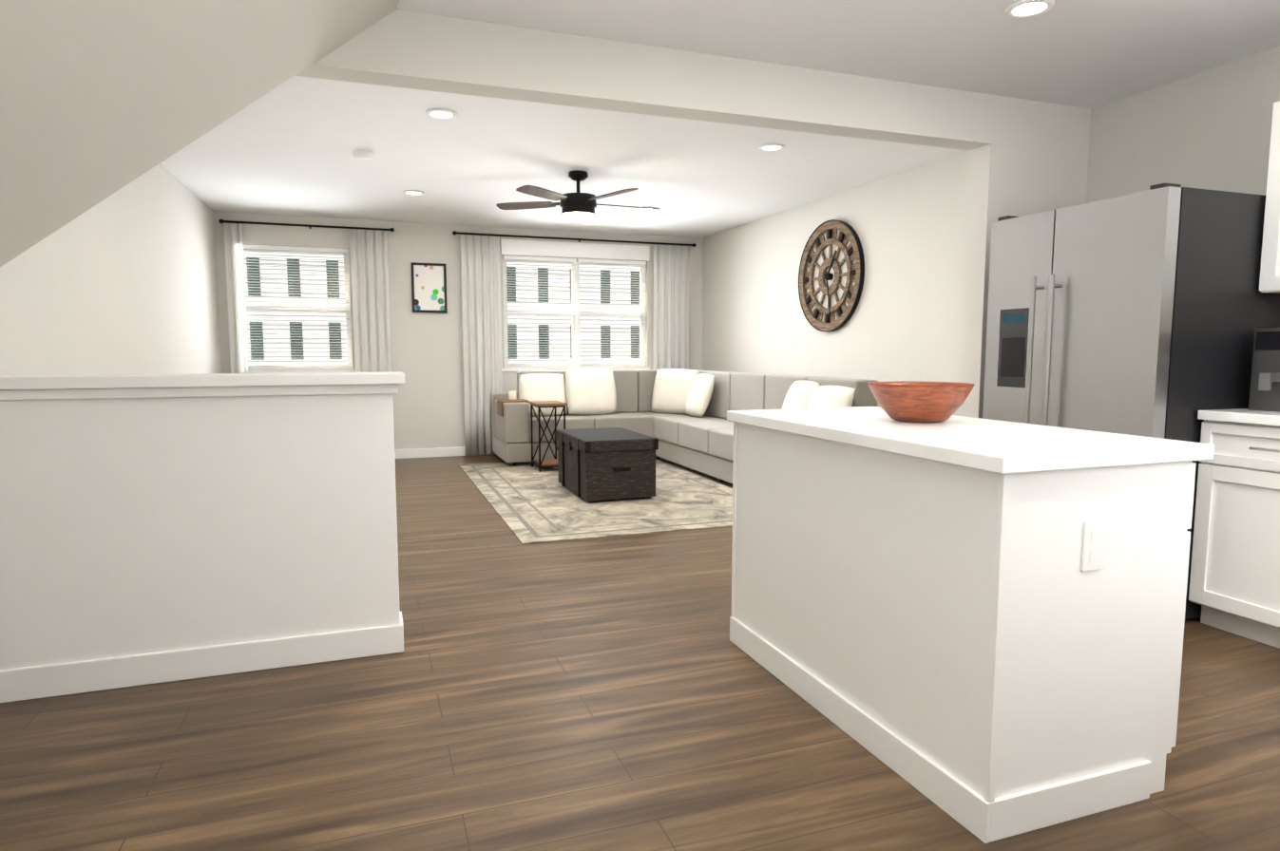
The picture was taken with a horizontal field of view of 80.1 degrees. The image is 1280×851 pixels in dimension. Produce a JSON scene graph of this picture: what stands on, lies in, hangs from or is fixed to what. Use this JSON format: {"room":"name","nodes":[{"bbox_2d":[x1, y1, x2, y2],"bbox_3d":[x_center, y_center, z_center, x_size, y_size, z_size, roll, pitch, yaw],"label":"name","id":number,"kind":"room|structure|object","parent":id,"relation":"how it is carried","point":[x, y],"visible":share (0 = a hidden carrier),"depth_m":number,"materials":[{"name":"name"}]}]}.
{"room":"kitchen","nodes":[
{"label":"kitchen","id":0,"kind":"room"},
{"bbox_2d":[0,163,221,375],"bbox_3d":[-2.686,-0.411,3.246,0.150,2.500,9.350,-2,6,-20],"label":"wall","id":1,"kind":"structure","parent":0,"point":[123,280],"depth_m":4.54,"materials":[{"name":"beige paint"}]},
{"bbox_2d":[0,0,397,267],"bbox_3d":[-1.024,-0.855,1.015,1.510,1.177,3.829,-2,6,-20],"label":"ceiling soffit","id":2,"kind":"structure","parent":0,"point":[101,101],"depth_m":2.25,"materials":[{"name":"beige paint"}]},
{"bbox_2d":[0,371,405,703],"bbox_3d":[-1.604,0.356,2.724,1.485,1.075,0.230,-2,6,-20],"label":"wall","id":3,"kind":"structure","parent":0,"point":[158,528],"depth_m":2.66,"materials":[{"name":"white paint"}]},
{"bbox_2d":[212,211,703,449],"bbox_3d":[-1.720,-0.926,8.453,5.200,2.500,0.150,-2,6,-20],"label":"wall","id":4,"kind":"structure","parent":0,"point":[428,361],"depth_m":8.18,"materials":[{"name":"beige paint"}]},
{"bbox_2d":[242,244,355,373],"bbox_3d":[-3.500,-1.174,7.761,1.100,1.270,0.150,-2,6,-20],"label":"living room window","id":5,"kind":"structure","parent":4,"relation":"in","point":[276,368],"depth_m":7.76,"materials":[{"name":"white glass"}]},
{"bbox_2d":[218,219,394,231],"bbox_3d":[-3.312,-2.002,7.644,1.614,0.044,0.091,-2,6,-20],"label":"curtain rod","id":6,"kind":"object","parent":4,"relation":"attached to","point":[303,225],"visible":1,"depth_m":7.61,"materials":[{"name":"black metal"}]},
{"bbox_2d":[223,222,248,373],"bbox_3d":[-3.953,-0.785,7.506,0.155,2.365,0.071,-3,6,-24],"label":"curtain","id":7,"kind":"object","parent":6,"relation":"hanging from","point":[236,292],"visible":0.67,"depth_m":7.45,"materials":[{"name":"white fabric"}]},
{"bbox_2d":[349,229,391,372],"bbox_3d":[-2.784,-0.827,7.928,0.361,2.365,0.072,-2,6,-23],"label":"curtain","id":8,"kind":"object","parent":6,"relation":"hanging from","point":[371,295],"visible":0.62,"depth_m":7.87,"materials":[{"name":"white fabric"}]},
{"bbox_2d":[410,262,447,312],"bbox_3d":[-2.245,-1.466,8.114,0.360,0.520,0.029,-2,6,-20],"label":"framed picture","id":9,"kind":"object","parent":4,"relation":"attached to","point":[429,287],"visible":0.98,"depth_m":8.11,"materials":[{"name":"white paper"}]},
{"bbox_2d":[394,446,495,458],"bbox_3d":[-1.678,0.275,8.499,5.170,0.100,0.017,-2,6,-20],"label":"baseboard","id":10,"kind":"structure","parent":4,"relation":"attached to","point":[428,452],"depth_m":8.27,"materials":[{"name":"white wood"}]},
{"bbox_2d":[452,230,696,247],"bbox_3d":[-0.672,-2.095,8.585,2.824,0.044,0.091,-2,6,-20],"label":"curtain rod","id":11,"kind":"object","parent":4,"relation":"attached to","point":[454,233],"visible":1,"depth_m":8.52,"materials":[{"name":"black metal"}]},
{"bbox_2d":[459,234,502,455],"bbox_3d":[-1.719,-0.864,8.304,0.422,2.365,0.080,-2,6,-20],"label":"curtain","id":12,"kind":"object","parent":11,"relation":"hanging from","point":[481,312],"visible":0.94,"depth_m":8.29,"materials":[{"name":"white fabric"}]},
{"bbox_2d":[652,244,689,369],"bbox_3d":[0.371,-0.937,9.047,0.463,2.365,0.080,-2,6,-20],"label":"curtain","id":13,"kind":"object","parent":11,"relation":"hanging from","point":[671,309],"visible":0.6,"depth_m":9.00,"materials":[{"name":"white fabric"}]},
{"bbox_2d":[500,238,649,261],"bbox_3d":[-0.706,-1.984,8.617,1.730,0.168,0.029,-2,6,-20],"label":"window valance","id":14,"kind":"object","parent":4,"relation":"attached to","point":[538,248],"visible":0.98,"depth_m":8.59,"materials":[{"name":"white fabric"}]},
{"bbox_2d":[502,255,649,371],"bbox_3d":[-0.728,-1.272,8.750,1.750,1.270,0.150,-2,6,-20],"label":"living room window","id":15,"kind":"structure","parent":4,"relation":"in","point":[575,314],"depth_m":8.73,"materials":[{"name":"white glass"}]},
{"bbox_2d":[0,454,1279,850],"bbox_3d":[-0.168,0.793,4.272,5.500,0.100,9.350,-2,6,-20],"label":"floor","id":16,"kind":"structure","parent":0,"point":[612,694],"depth_m":2.26,"materials":[{"name":"wood"}]},
{"bbox_2d":[458,456,732,544],"bbox_3d":[-0.258,0.519,6.507,2.150,0.006,3.350,-2,6,-20],"label":"area rug","id":17,"kind":"object","parent":16,"relation":"on","point":[528,503],"visible":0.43,"depth_m":5.71,"materials":[{"name":"beige fabric"}]},
{"bbox_2d":[529,401,566,472],"bbox_3d":[-0.898,0.098,7.426,0.280,0.650,0.400,-2,6,-20],"label":"side table","id":18,"kind":"object","parent":17,"relation":"on","point":[548,463],"visible":0.92,"depth_m":7.29,"materials":[{"name":"black metal"}]},
{"bbox_2d":[555,427,658,502],"bbox_3d":[-0.292,0.304,6.234,0.596,0.475,0.928,-2,6,-20],"label":"trunk coffee table","id":19,"kind":"object","parent":17,"relation":"on","point":[595,465],"visible":1,"depth_m":5.85,"materials":[{"name":"black wood"}]},
{"bbox_2d":[491,368,878,483],"bbox_3d":[0.209,-0.005,6.928,2.534,0.953,3.920,-2,6,-20],"label":"sectional sofa","id":20,"kind":"object","parent":17,"relation":"on","point":[680,414],"visible":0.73,"depth_m":7.70,"materials":[{"name":"grey fabric"}]},
{"bbox_2d":[496,390,529,417],"bbox_3d":[-1.293,-0.227,7.742,0.268,0.248,0.320,-2,6,-20],"label":"tray","id":21,"kind":"object","parent":20,"relation":"on","point":[512,394],"depth_m":7.70,"materials":[{"name":"brown wood"}]},
{"bbox_2d":[517,373,567,416],"bbox_3d":[-1.017,-0.326,7.971,0.500,0.438,0.215,-2,6,-20],"label":"pillow","id":22,"kind":"object","parent":20,"relation":"on","point":[532,387],"depth_m":7.92,"materials":[{"name":"white fabric"}]},
{"bbox_2d":[564,368,617,415],"bbox_3d":[-0.520,-0.361,8.124,0.560,0.481,0.221,-2,6,-20],"label":"pillow","id":23,"kind":"object","parent":20,"relation":"on","point":[588,391],"depth_m":8.06,"materials":[{"name":"white fabric"}]},
{"bbox_2d":[650,368,700,414],"bbox_3d":[0.381,-0.376,8.277,0.426,0.481,0.495,-2,6,-20],"label":"pillow","id":24,"kind":"object","parent":20,"relation":"on","point":[672,387],"depth_m":8.22,"materials":[{"name":"white fabric"}]},
{"bbox_2d":[685,373,714,417],"bbox_3d":[0.617,-0.318,7.887,0.208,0.438,0.460,-2,6,-20],"label":"pillow","id":25,"kind":"object","parent":20,"relation":"on","point":[699,395],"depth_m":7.80,"materials":[{"name":"white fabric"}]},
{"bbox_2d":[778,380,820,438],"bbox_3d":[1.265,-0.140,6.089,0.234,0.438,0.498,-2,6,-20],"label":"pillow","id":26,"kind":"object","parent":20,"relation":"on","point":[800,394],"depth_m":5.98,"materials":[{"name":"white fabric"}]},
{"bbox_2d":[800,384,855,443],"bbox_3d":[1.397,-0.091,5.693,0.222,0.414,0.459,-2,6,-20],"label":"pillow","id":27,"kind":"object","parent":20,"relation":"on","point":[816,396],"depth_m":5.65,"materials":[{"name":"white fabric"}]},
{"bbox_2d":[729,421,805,697],"bbox_3d":[0.757,0.436,2.882,0.647,0.884,0.516,-2,6,-20],"label":"panel","id":28,"kind":"object","parent":16,"relation":"on","point":[769,479],"depth_m":2.75,"materials":[{"name":"white wood"}]},
{"bbox_2d":[802,436,855,734],"bbox_3d":[0.901,0.474,2.496,0.639,0.884,0.568,-2,6,-20],"label":"base cabinet","id":29,"kind":"object","parent":16,"relation":"on","point":[829,530],"depth_m":2.40,"materials":[{"name":"white wood"}]},
{"bbox_2d":[847,445,1196,843],"bbox_3d":[1.037,0.513,2.106,0.647,0.884,0.516,-2,6,-20],"label":"base cabinet","id":30,"kind":"object","parent":16,"relation":"on","point":[981,656],"depth_m":1.89,"materials":[{"name":"white wood"}]},
{"bbox_2d":[726,406,1214,474],"bbox_3d":[0.891,0.014,2.447,0.680,0.040,1.380,-2,6,-20],"label":"countertop","id":31,"kind":"structure","parent":30,"relation":"on","point":[998,447],"depth_m":2.02,"materials":[{"name":"white stone"}]},
{"bbox_2d":[867,381,974,422],"bbox_3d":[0.930,-0.078,2.537,0.336,0.125,0.336,-2,6,-20],"label":"copper bowl","id":32,"kind":"object","parent":31,"relation":"on","point":[918,402],"visible":1,"depth_m":2.43,"materials":[{"name":"brown metal"}]},
{"bbox_2d":[1080,520,1107,572],"bbox_3d":[1.096,0.290,1.839,0.070,0.120,0.007,-2,6,-20],"label":"outlet","id":33,"kind":"object","parent":30,"relation":"attached to","point":[1094,541],"visible":1,"depth_m":1.83,"materials":[{"name":"white plastic"}]},
{"bbox_2d":[982,182,1279,619],"bbox_3d":[2.280,-0.105,3.616,0.912,1.818,0.905,-2,6,-20],"label":"refrigerator","id":34,"kind":"object","parent":16,"relation":"on","point":[1144,314],"visible":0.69,"depth_m":3.19,"materials":[{"name":"silver metal"}]},
{"bbox_2d":[1188,420,1279,649],"bbox_3d":[2.681,0.429,3.006,0.654,0.875,0.587,-2,6,-20],"label":"base cabinet","id":35,"kind":"object","parent":16,"relation":"on","point":[1234,583],"visible":0.92,"depth_m":3.03,"materials":[{"name":"white wood"}]},
{"bbox_2d":[1197,408,1279,426],"bbox_3d":[2.690,-0.077,2.959,0.637,0.138,0.587,-2,6,-20],"label":"countertop","id":36,"kind":"structure","parent":35,"relation":"on","point":[1251,416],"depth_m":3.00,"materials":[{"name":"white stone"}]},
{"bbox_2d":[1248,326,1279,411],"bbox_3d":[2.713,-0.222,3.010,0.435,0.338,0.370,-2,6,-20],"label":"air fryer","id":37,"kind":"object","parent":36,"relation":"on","point":[1265,388],"visible":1,"depth_m":3.07,"materials":[{"name":"black plastic"}]},
{"bbox_2d":[294,9,1090,154],"bbox_3d":[0.041,-1.562,3.452,5.199,0.249,0.150,-2,6,-20],"label":"header beam","id":38,"kind":"structure","parent":0,"point":[413,49],"depth_m":3.43,"materials":[{"name":"beige paint"}]},
{"bbox_2d":[160,0,1279,238],"bbox_3d":[-0.168,-1.804,4.015,5.500,0.120,9.350,-2,6,-20],"label":"ceiling","id":39,"kind":"structure","parent":0,"point":[290,146],"depth_m":4.47,"materials":[{"name":"white paint"}]},
{"bbox_2d":[352,150,374,159],"bbox_3d":[-1.881,-1.841,5.182,0.136,0.036,0.136,-2,6,-20],"label":"smoke detector","id":40,"kind":"object","parent":39,"relation":"attached to","point":[363,154],"visible":1,"depth_m":5.14,"materials":[{"name":"white plastic"}]},
{"bbox_2d":[402,190,424,195],"bbox_3d":[-1.927,-1.981,6.486,0.176,0.010,0.176,-2,6,-20],"label":"recessed light","id":41,"kind":"object","parent":39,"relation":"in","point":[413,193],"visible":1,"depth_m":6.47,"materials":[{"name":"white plastic"}]},
{"bbox_2d":[425,108,457,119],"bbox_3d":[-1.125,-1.767,4.320,0.176,0.010,0.176,-2,6,-20],"label":"recessed light","id":42,"kind":"object","parent":39,"relation":"in","point":[441,113],"visible":1,"depth_m":4.30,"materials":[{"name":"white plastic"}]},
{"bbox_2d":[496,170,660,222],"bbox_3d":[-0.426,-1.739,5.809,1.228,0.362,1.276,-2,6,-20],"label":"ceiling fan","id":43,"kind":"object","parent":39,"relation":"hanging from","point":[578,206],"visible":1,"depth_m":5.70,"materials":[{"name":"black metal"}]},
{"bbox_2d":[637,206,655,210],"bbox_3d":[0.069,-2.051,7.198,0.176,0.010,0.176,-2,6,-20],"label":"recessed light","id":44,"kind":"object","parent":39,"relation":"in","point":[646,209],"visible":0.65,"depth_m":7.22,"materials":[{"name":"white plastic"}]},
{"bbox_2d":[758,143,784,151],"bbox_3d":[0.871,-1.837,5.032,0.176,0.010,0.176,-2,6,-20],"label":"recessed light","id":45,"kind":"object","parent":39,"relation":"in","point":[772,147],"visible":0.98,"depth_m":5.02,"materials":[{"name":"white plastic"}]},
{"bbox_2d":[1004,0,1054,18],"bbox_3d":[1.524,-1.634,2.981,0.176,0.010,0.176,-2,6,-20],"label":"recessed light","id":46,"kind":"object","parent":39,"relation":"in","point":[1023,9],"visible":1,"depth_m":2.98,"materials":[{"name":"white plastic"}]},
{"bbox_2d":[701,45,1279,416],"bbox_3d":[2.350,-0.589,5.042,0.150,2.500,9.350,-2,6,-20],"label":"wall","id":47,"kind":"structure","parent":0,"point":[1210,129],"depth_m":5.64,"materials":[{"name":"beige paint"}]},
{"bbox_2d":[798,219,864,331],"bbox_3d":[1.648,-1.300,6.646,0.046,0.958,0.958,-2,6,-20],"label":"wall clock","id":48,"kind":"object","parent":47,"relation":"attached to","point":[852,251],"visible":1,"depth_m":6.61,"materials":[{"name":"brown wood"}]},
{"bbox_2d":[1258,101,1279,293],"bbox_3d":[2.818,-0.917,2.922,0.364,0.771,0.587,-2,6,-20],"label":"upper cabinet","id":49,"kind":"object","parent":47,"relation":"attached to","point":[1270,277],"visible":0.98,"depth_m":3.12,"materials":[{"name":"white wood"}]},
{"bbox_2d":[958,143,1088,419],"bbox_3d":[2.159,-0.393,4.331,0.699,2.249,0.150,-2,6,-20],"label":"wall","id":50,"kind":"structure","parent":0,"point":[1003,181],"depth_m":4.16,"materials":[{"name":"beige paint"}]},
{"label":"outside","id":51,"kind":"structure","parent":0,"visible":0},
{"bbox_2d":[243,250,639,364],"bbox_3d":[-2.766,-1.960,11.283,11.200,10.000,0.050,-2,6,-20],"label":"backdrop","id":52,"kind":"structure","parent":51,"point":[264,343],"depth_m":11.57,"materials":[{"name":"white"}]}
]}

